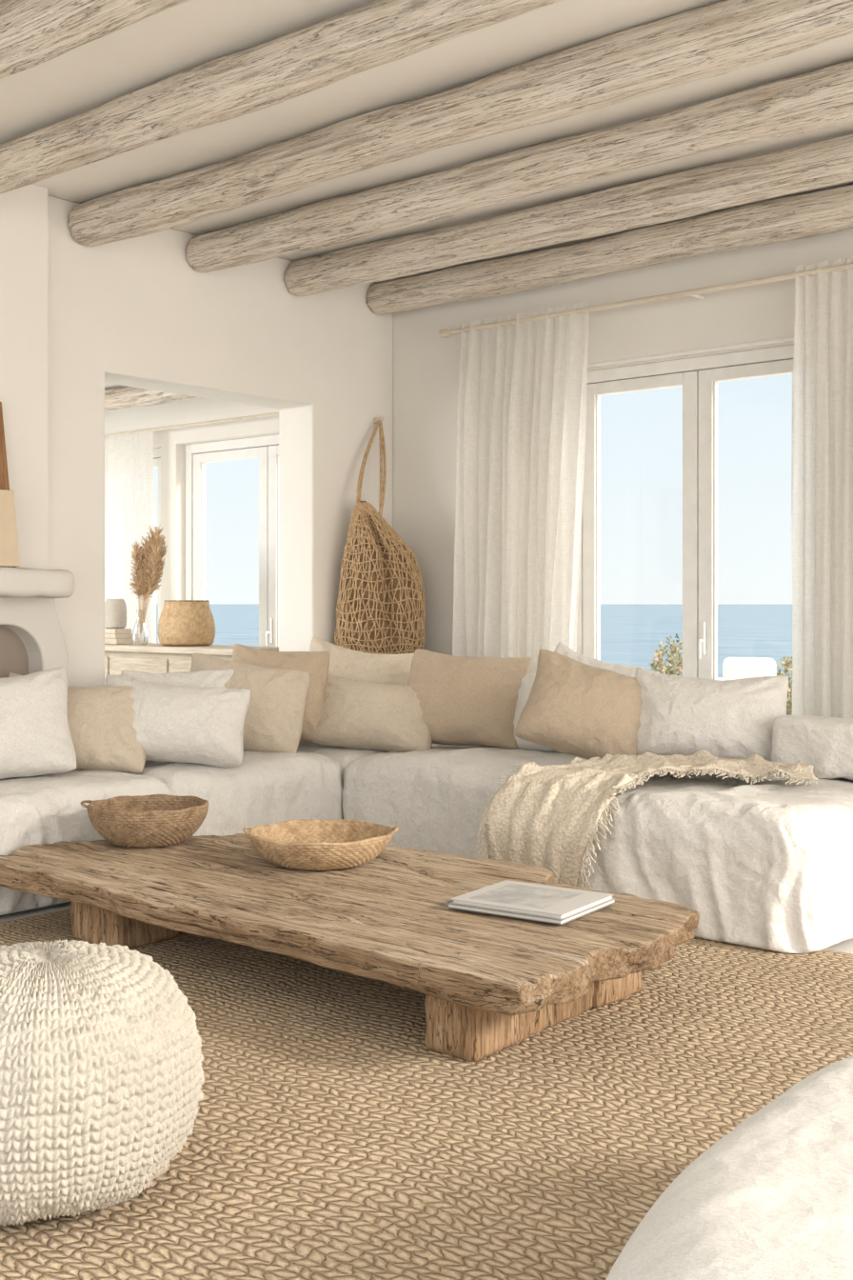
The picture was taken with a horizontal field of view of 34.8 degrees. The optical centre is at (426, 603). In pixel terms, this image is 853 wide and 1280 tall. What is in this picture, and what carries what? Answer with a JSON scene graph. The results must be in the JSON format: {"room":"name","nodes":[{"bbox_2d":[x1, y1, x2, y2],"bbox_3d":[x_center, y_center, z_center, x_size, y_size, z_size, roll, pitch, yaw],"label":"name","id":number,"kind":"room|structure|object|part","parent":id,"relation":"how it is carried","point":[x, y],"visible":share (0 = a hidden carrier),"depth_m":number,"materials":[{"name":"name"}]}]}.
{"room":"living room","nodes":[
{"label":"living room","id":0,"kind":"room"},
{"bbox_2d":[0,183,47,569],"bbox_3d":[-2.329,-1.109,6.230,0.089,1.879,1.330,0,0,40],"label":"wall","id":1,"kind":"structure","parent":0,"point":[24,210],"depth_m":6.62,"materials":[{"name":"paint"}]},
{"bbox_2d":[104,382,199,411],"bbox_3d":[-2.898,-1.585,9.010,3.760,0.130,3.650,0,0,40],"label":"ceiling","id":2,"kind":"structure","parent":0,"point":[107,386],"depth_m":9.55,"materials":[{"name":"paint"}]},
{"bbox_2d":[104,386,198,411],"bbox_3d":[-2.229,-1.437,9.586,3.440,0.164,0.175,0,0,40],"label":"beam","id":3,"kind":"structure","parent":2,"relation":"attached to","point":[126,397],"depth_m":9.32,"materials":[{"name":"beige wood"}]},
{"bbox_2d":[47,195,392,686],"bbox_3d":[-3.261,-0.375,5.426,0.300,3.350,9.100,0,0,40],"label":"wall","id":4,"kind":"structure","parent":0,"point":[134,312],"depth_m":7.68,"materials":[{"name":"paint"}]},
{"bbox_2d":[334,416,425,654],"bbox_3d":[-0.298,-0.370,8.369,0.448,1.641,0.480,0,0,40],"label":"woven bag","id":5,"kind":"object","parent":4,"relation":"hanging from","point":[381,610],"visible":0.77,"depth_m":8.27,"materials":[{"name":"wicker"}]},
{"bbox_2d":[0,0,852,282],"bbox_3d":[-0.335,-2.006,3.126,7.740,0.387,9.350,0,0,40],"label":"ceiling","id":6,"kind":"structure","parent":0,"point":[147,51],"depth_m":5.44,"materials":[{"name":"paint"}]},
{"bbox_2d":[0,0,191,79],"bbox_3d":[0.106,-1.936,3.384,7.298,0.222,0.224,0,0,40],"label":"ceiling beam","id":7,"kind":"structure","parent":6,"relation":"attached to","point":[33,32],"depth_m":4.40,"materials":[{"name":"beige wood"}]},
{"bbox_2d":[0,0,563,193],"bbox_3d":[0.599,-1.934,3.970,7.298,0.226,0.227,0,0,40],"label":"ceiling beam","id":8,"kind":"structure","parent":6,"relation":"attached to","point":[326,52],"depth_m":4.92,"materials":[{"name":"beige wood"}]},
{"bbox_2d":[67,0,852,246],"bbox_3d":[1.069,-1.931,4.597,7.388,0.236,0.264,0,0,40],"label":"ceiling beam","id":9,"kind":"structure","parent":6,"relation":"attached to","point":[719,38],"depth_m":5.17,"materials":[{"name":"beige wood"}]},
{"bbox_2d":[185,60,852,272],"bbox_3d":[1.556,-1.934,5.177,7.388,0.231,0.239,0,0,40],"label":"ceiling beam","id":10,"kind":"structure","parent":6,"relation":"attached to","point":[823,98],"depth_m":5.96,"materials":[{"name":"beige wood"}]},
{"bbox_2d":[283,133,852,296],"bbox_3d":[2.028,-1.934,5.737,7.388,0.229,0.243,0,0,40],"label":"ceiling beam","id":11,"kind":"structure","parent":6,"relation":"attached to","point":[698,190],"depth_m":6.70,"materials":[{"name":"beige wood"}]},
{"bbox_2d":[366,184,852,315],"bbox_3d":[2.499,-1.932,6.296,7.388,0.231,0.249,0,0,40],"label":"ceiling beam","id":12,"kind":"structure","parent":6,"relation":"attached to","point":[810,214],"depth_m":7.37,"materials":[{"name":"beige wood"}]},
{"bbox_2d":[0,901,852,954],"bbox_3d":[-1.774,1.360,4.337,11.500,0.120,9.350,0,0,40],"label":"floor","id":13,"kind":"structure","parent":0,"point":[847,946],"depth_m":5.67,"materials":[{"name":"stone"}]},
{"bbox_2d":[0,566,74,685],"bbox_3d":[-2.245,0.564,6.117,0.387,1.472,1.573,0,0,40],"label":"fireplace","id":14,"kind":"object","parent":13,"relation":"on","point":[31,638],"visible":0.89,"depth_m":6.59,"materials":[{"name":"paint"}]},
{"bbox_2d":[0,401,16,567],"bbox_3d":[-2.187,-0.565,6.195,0.149,0.794,0.640,0,0,40],"label":"wooden board","id":15,"kind":"object","parent":14,"relation":"on","point":[4,474],"visible":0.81,"depth_m":6.43,"materials":[{"name":"brown wood"}]},
{"bbox_2d":[0,489,19,566],"bbox_3d":[-2.111,-0.350,6.118,0.074,0.360,0.600,0,0,40],"label":"canvas","id":16,"kind":"object","parent":14,"relation":"on","point":[9,543],"visible":1,"depth_m":6.30},
{"bbox_2d":[104,642,279,684],"bbox_3d":[-1.803,0.790,9.231,2.050,1.020,0.480,0,0,40],"label":"console table","id":17,"kind":"object","parent":13,"relation":"on","point":[151,657],"visible":0.08,"depth_m":8.96,"materials":[{"name":"wood"}]},
{"bbox_2d":[104,628,132,644],"bbox_3d":[-2.150,0.225,9.432,0.240,0.106,0.180,0,0,40],"label":"stacked books","id":18,"kind":"object","parent":17,"relation":"on","point":[112,636],"visible":0.6,"depth_m":9.35,"materials":[{"name":"beige paper"}]},
{"bbox_2d":[104,599,126,628],"bbox_3d":[-2.156,0.069,9.425,0.161,0.208,0.161,0,0,40],"label":"jar","id":19,"kind":"object","parent":18,"relation":"on","point":[115,610],"visible":0.91,"depth_m":9.36,"materials":[{"name":"ceramic"}]},
{"bbox_2d":[129,523,167,644],"bbox_3d":[-1.870,-0.132,9.210,0.326,0.825,0.211,0,0,40],"label":"vase","id":20,"kind":"object","parent":17,"relation":"on","point":[149,567],"visible":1,"depth_m":9.19,"materials":[{"name":"clear glass"}]},
{"bbox_2d":[158,600,215,646],"bbox_3d":[-1.602,0.129,9.089,0.382,0.304,0.382,0,0,40],"label":"round basket","id":21,"kind":"object","parent":17,"relation":"on","point":[182,623],"visible":1,"depth_m":8.94,"materials":[{"name":"wicker"}]},
{"bbox_2d":[0,908,852,1279],"bbox_3d":[0.498,1.292,3.424,6.050,0.015,3.780,0,0,40],"label":"jute rug","id":22,"kind":"object","parent":13,"relation":"on","point":[328,1140],"visible":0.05,"depth_m":3.37,"materials":[{"name":"beige wicker"}]},
{"bbox_2d":[0,939,204,1226],"bbox_3d":[-0.819,1.013,2.944,0.651,0.538,0.659,0,0,40],"label":"knitted pouf","id":23,"kind":"object","parent":22,"relation":"on","point":[102,1077],"visible":1,"depth_m":2.72,"materials":[{"name":"fabric"}]},
{"bbox_2d":[0,833,699,1061],"bbox_3d":[-0.368,1.141,4.989,2.824,0.298,1.420,0,0,40],"label":"coffee table","id":24,"kind":"object","parent":22,"relation":"on","point":[490,983],"visible":0.89,"depth_m":4.37,"materials":[{"name":"brown wood"}]},
{"bbox_3d":[-1.158,1.173,5.226,0.310,0.232,0.313,0,0,40],"label":"leg","id":25,"kind":"part","parent":24,"relation":"part of","materials":[{"name":"brown wood"}]},
{"bbox_2d":[80,794,208,848],"bbox_3d":[-1.177,0.911,5.684,0.530,0.176,0.499,0,0,0],"label":"woven bowl","id":26,"kind":"object","parent":24,"relation":"on","point":[152,820],"visible":1,"depth_m":5.53,"materials":[{"name":"brown wicker"}]},
{"bbox_2d":[243,819,398,870],"bbox_3d":[-0.406,0.928,5.231,0.596,0.141,0.556,0,0,0],"label":"bowl","id":27,"kind":"object","parent":24,"relation":"on","point":[300,844],"visible":1,"depth_m":5.10,"materials":[{"name":"wicker"}]},
{"bbox_3d":[0.173,1.173,3.990,0.199,0.229,0.366,0,0,40],"label":"leg","id":28,"kind":"part","parent":24,"relation":"part of","materials":[{"name":"brown wood"}]},
{"bbox_2d":[445,880,617,924],"bbox_3d":[0.346,0.977,4.480,0.431,0.028,0.380,0,0,34],"label":"magazines","id":29,"kind":"object","parent":24,"relation":"on","point":[535,902],"visible":1,"depth_m":4.41,"materials":[{"name":"paper"}]},
{"bbox_3d":[0.558,1.174,4.446,0.202,0.232,0.291,0,0,40],"label":"leg","id":30,"kind":"part","parent":24,"relation":"part of","materials":[{"name":"brown wood"}]},
{"bbox_2d":[605,1055,852,1279],"bbox_3d":[1.208,1.004,1.806,1.783,0.517,2.113,0,0,40],"label":"ottoman","id":31,"kind":"object","parent":22,"relation":"on","point":[771,1198],"visible":1,"depth_m":1.80,"materials":[{"name":"white fabric"}]},
{"bbox_2d":[0,740,852,953],"bbox_3d":[-0.213,0.915,5.798,3.628,0.730,4.098,0,0,40],"label":"sectional sofa","id":32,"kind":"object","parent":13,"relation":"on","point":[768,865],"visible":0.55,"depth_m":5.69,"materials":[{"name":"white fabric"}]},
{"bbox_2d":[0,667,76,779],"bbox_3d":[-1.921,0.547,6.145,0.658,0.621,0.489,0,0,-22],"label":"throw pillow","id":33,"kind":"object","parent":32,"relation":"on","point":[35,737],"visible":1,"depth_m":6.08,"materials":[{"name":"white fabric"}]},
{"bbox_2d":[8,672,145,773],"bbox_3d":[-1.676,0.574,6.516,0.736,0.604,0.454,0,0,-14],"label":"throw pillow","id":34,"kind":"object","parent":32,"relation":"on","point":[103,733],"visible":0.47,"depth_m":6.43,"materials":[{"name":"beige fabric"}]},
{"bbox_3d":[-1.982,1.028,5.841,0.755,0.504,1.886,0,0,40],"label":"seat","id":35,"kind":"part","parent":32,"relation":"part of","materials":[{"name":"white fabric"}]},
{"bbox_3d":[-1.528,0.915,6.905,0.188,0.730,4.018,0,0,40],"label":"backrest","id":36,"kind":"part","parent":32,"relation":"part of","materials":[{"name":"white fabric"}]},
{"bbox_2d":[120,669,233,688],"bbox_3d":[-1.268,0.529,7.025,0.608,0.432,0.320,0,0,-20],"label":"throw pillow","id":37,"kind":"object","parent":32,"relation":"on","point":[213,678],"visible":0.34,"depth_m":7.00,"materials":[{"name":"white fabric"}]},
{"bbox_2d":[104,674,251,767],"bbox_3d":[-1.240,0.574,6.680,0.778,0.615,0.510,0,0,-8],"label":"throw pillow","id":38,"kind":"object","parent":32,"relation":"on","point":[177,724],"visible":0.78,"depth_m":6.56,"materials":[{"name":"white fabric"}]},
{"bbox_3d":[-1.041,1.019,6.998,0.685,0.522,1.265,0,0,40],"label":"seat","id":39,"kind":"part","parent":32,"relation":"part of","materials":[{"name":"white fabric"}]},
{"bbox_2d":[190,653,309,753],"bbox_3d":[-0.965,0.534,7.199,0.746,0.695,0.505,0,0,-8],"label":"throw pillow","id":40,"kind":"object","parent":32,"relation":"on","point":[273,721],"visible":0.6,"depth_m":7.10,"materials":[{"name":"beige fabric"}]},
{"bbox_2d":[232,643,329,742],"bbox_3d":[-0.810,0.496,7.505,0.593,0.657,0.498,0,0,-14],"label":"throw pillow","id":41,"kind":"object","parent":32,"relation":"on","point":[316,664],"visible":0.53,"depth_m":7.45,"materials":[{"name":"beige fabric"}]},
{"bbox_2d":[309,637,414,685],"bbox_3d":[-0.411,0.473,7.930,0.713,0.675,0.456,0,0,2],"label":"throw pillow","id":42,"kind":"object","parent":32,"relation":"on","point":[353,665],"visible":0.36,"depth_m":7.86,"materials":[{"name":"beige fabric"}]},
{"bbox_2d":[312,674,432,752],"bbox_3d":[-0.279,0.605,7.483,0.729,0.581,0.491,0,0,10],"label":"throw pillow","id":43,"kind":"object","parent":32,"relation":"on","point":[365,715],"visible":0.81,"depth_m":7.34,"materials":[{"name":"beige fabric"}]},
{"bbox_3d":[-0.351,1.034,7.799,0.658,0.493,0.999,0,0,40],"label":"seat corner","id":44,"kind":"part","parent":32,"relation":"part of","materials":[{"name":"white fabric"}]},
{"bbox_3d":[0.453,1.020,7.100,1.635,0.520,1.093,0,0,40],"label":"seat","id":45,"kind":"part","parent":32,"relation":"part of","materials":[{"name":"white fabric"}]},
{"bbox_2d":[407,649,532,749],"bbox_3d":[0.213,0.518,7.458,0.714,0.663,0.544,0,0,18],"label":"throw pillow","id":46,"kind":"object","parent":32,"relation":"on","point":[465,701],"visible":0.82,"depth_m":7.30,"materials":[{"name":"beige fabric"}]},
{"bbox_2d":[513,672,558,752],"bbox_3d":[0.660,0.579,7.292,0.469,0.492,0.368,0,0,30],"label":"throw pillow","id":47,"kind":"object","parent":32,"relation":"on","point":[527,683],"visible":0.2,"depth_m":7.27,"materials":[{"name":"white fabric"}]},
{"bbox_2d":[514,648,642,759],"bbox_3d":[0.782,0.518,6.664,0.749,0.725,0.505,0,0,6],"label":"throw pillow","id":48,"kind":"object","parent":32,"relation":"on","point":[572,707],"visible":0.83,"depth_m":6.53,"materials":[{"name":"beige fabric"}]},
{"bbox_2d":[554,641,643,677],"bbox_3d":[0.829,0.505,7.166,0.625,0.664,0.310,0,0,25],"label":"throw pillow","id":49,"kind":"object","parent":32,"relation":"on","point":[625,670],"visible":0.14,"depth_m":7.14,"materials":[{"name":"white fabric"}]},
{"bbox_2d":[476,748,819,888],"bbox_3d":[1.000,0.972,5.827,1.190,0.614,1.117,0,0,40],"label":"throw blanket","id":50,"kind":"object","parent":32,"relation":"on","point":[547,816],"visible":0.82,"depth_m":5.67,"materials":[{"name":"beige fabric"}]},
{"bbox_2d":[635,667,788,760],"bbox_3d":[1.353,0.544,6.544,0.759,0.575,0.478,0,0,20],"label":"throw pillow","id":51,"kind":"object","parent":32,"relation":"on","point":[684,715],"visible":0.76,"depth_m":6.41,"materials":[{"name":"white fabric"}]},
{"bbox_2d":[771,714,852,779],"bbox_3d":[1.894,0.653,6.079,0.693,0.288,0.266,0,0,40],"label":"bolster cushion","id":52,"kind":"object","parent":32,"relation":"on","point":[826,743],"visible":0.88,"depth_m":6.06,"materials":[{"name":"white fabric"}]},
{"bbox_2d":[104,227,852,655],"bbox_3d":[1.157,-0.375,7.817,11.500,3.350,0.250,0,0,40],"label":"wall","id":53,"kind":"structure","parent":0,"point":[425,364],"depth_m":8.51,"materials":[{"name":"paint"}]},
{"bbox_2d":[153,447,160,643],"bbox_3d":[-2.355,0.050,10.788,1.100,2.500,0.090,0,0,40],"label":"window","id":54,"kind":"structure","parent":53,"relation":"in","point":[156,451],"depth_m":10.50,"materials":[{"name":"paint"}]},
{"bbox_3d":[-2.357,0.065,10.785,0.952,2.381,0.058,0,0,40],"label":"sashes","id":55,"kind":"part","parent":54,"relation":"part of","materials":[{"name":"white wood"}]},
{"bbox_2d":[104,411,279,437],"bbox_3d":[-1.901,-1.300,10.046,2.950,0.024,0.024,0,0,40],"label":"curtain rod","id":56,"kind":"object","parent":53,"relation":"attached to","point":[271,413],"depth_m":9.84,"materials":[{"name":"beige wood"}]},
{"bbox_2d":[104,426,156,643],"bbox_3d":[-1.903,-0.023,10.044,2.950,2.606,0.093,0,0,40],"label":"curtain","id":57,"kind":"object","parent":56,"relation":"hanging from","point":[130,490],"visible":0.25,"depth_m":10.36,"materials":[{"name":"white fabric"}]},
{"bbox_2d":[185,434,279,646],"bbox_3d":[-1.174,0.050,9.761,1.670,2.500,0.140,0,0,40],"label":"window","id":58,"kind":"structure","parent":53,"relation":"in","point":[269,440],"depth_m":9.77,"materials":[{"name":"paint"}]},
{"bbox_3d":[-1.160,0.065,9.777,1.522,2.381,0.058,0,0,40],"label":"sashes","id":59,"kind":"part","parent":58,"relation":"part of","materials":[{"name":"white wood"}]},
{"bbox_3d":[-1.124,0.200,9.668,0.025,0.200,0.062,0,0,40],"label":"handle","id":60,"kind":"part","parent":58,"relation":"part of","materials":[{"name":"white metal"}]},
{"bbox_2d":[439,262,852,338],"bbox_3d":[2.662,-1.655,6.266,6.600,0.052,0.186,0,0,40],"label":"curtain rod","id":61,"kind":"object","parent":53,"relation":"attached to","point":[447,332],"visible":0.86,"depth_m":7.34,"materials":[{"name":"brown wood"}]},
{"bbox_2d":[452,301,588,673],"bbox_3d":[0.542,-0.213,7.974,0.984,2.986,0.168,0,0,40],"label":"curtain","id":62,"kind":"object","parent":61,"relation":"hanging from","point":[522,411],"visible":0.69,"depth_m":7.93,"materials":[{"name":"white fabric"}]},
{"bbox_2d":[791,256,852,719],"bbox_3d":[2.189,-0.213,6.581,0.852,2.986,0.141,0,0,40],"label":"curtain","id":63,"kind":"object","parent":61,"relation":"hanging from","point":[822,454],"visible":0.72,"depth_m":6.74,"materials":[{"name":"white fabric"}]},
{"bbox_2d":[577,344,794,679],"bbox_3d":[1.500,-0.030,7.509,1.660,2.660,0.140,0,0,40],"label":"window","id":64,"kind":"structure","parent":53,"relation":"in","point":[782,352],"depth_m":7.53,"materials":[{"name":"paint"}]},
{"bbox_3d":[1.513,-0.015,7.526,1.512,2.541,0.058,0,0,40],"label":"sashes","id":65,"kind":"part","parent":64,"relation":"part of","materials":[{"name":"white wood"}]},
{"bbox_3d":[1.507,0.200,7.452,0.025,0.200,0.062,0,0,40],"label":"handle","id":66,"kind":"part","parent":64,"relation":"part of","materials":[{"name":"white metal"}]},
{"bbox_2d":[587,336,794,368],"bbox_3d":[1.433,-1.370,7.431,1.680,0.020,0.026,0,0,40],"label":"trim","id":67,"kind":"structure","parent":53,"relation":"attached to","point":[788,339],"depth_m":7.40,"materials":[{"name":"paint"}]},
{"label":"outside","id":68,"kind":"structure","parent":0,"visible":0},
{"bbox_3d":[24.113,8.436,44.159,40.000,13.646,70.000,0,0,40],"label":"hillside","id":69,"kind":"object","parent":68,"visible":0},
{"bbox_2d":[648,632,682,676],"bbox_3d":[3.163,0.993,17.339,0.923,1.259,0.944,0,0,40],"label":"shrub","id":70,"kind":"object","parent":69,"relation":"on","point":[672,670],"visible":0.23,"depth_m":17.27,"materials":[{"name":"green plant"}]},
{"bbox_2d":[776,652,792,715],"bbox_3d":[4.339,1.098,15.963,1.085,1.069,1.101,0,0,40],"label":"shrub","id":71,"kind":"object","parent":69,"relation":"on","point":[786,661],"visible":0.06,"depth_m":15.87,"materials":[{"name":"green plant"}]},
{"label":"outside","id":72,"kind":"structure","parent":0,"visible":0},
{"bbox_2d":[156,604,792,701],"bbox_3d":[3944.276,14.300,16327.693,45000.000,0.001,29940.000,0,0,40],"label":"sea","id":73,"kind":"structure","parent":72,"point":[630,634],"depth_m":743.08,"materials":[{"name":"liquid"}]},
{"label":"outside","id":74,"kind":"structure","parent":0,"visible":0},
{"bbox_3d":[2.222,1.475,11.954,20.000,0.250,7.450,0,0,40],"label":"terrace","id":75,"kind":"object","parent":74,"visible":0},
{"bbox_2d":[718,657,776,679],"bbox_3d":[3.229,0.949,14.048,0.695,0.782,0.665,0,0,40],"label":"armchair","id":76,"kind":"object","parent":75,"relation":"on","point":[733,668],"visible":0.09,"depth_m":14.13,"materials":[{"name":"white fabric"}]}
]}

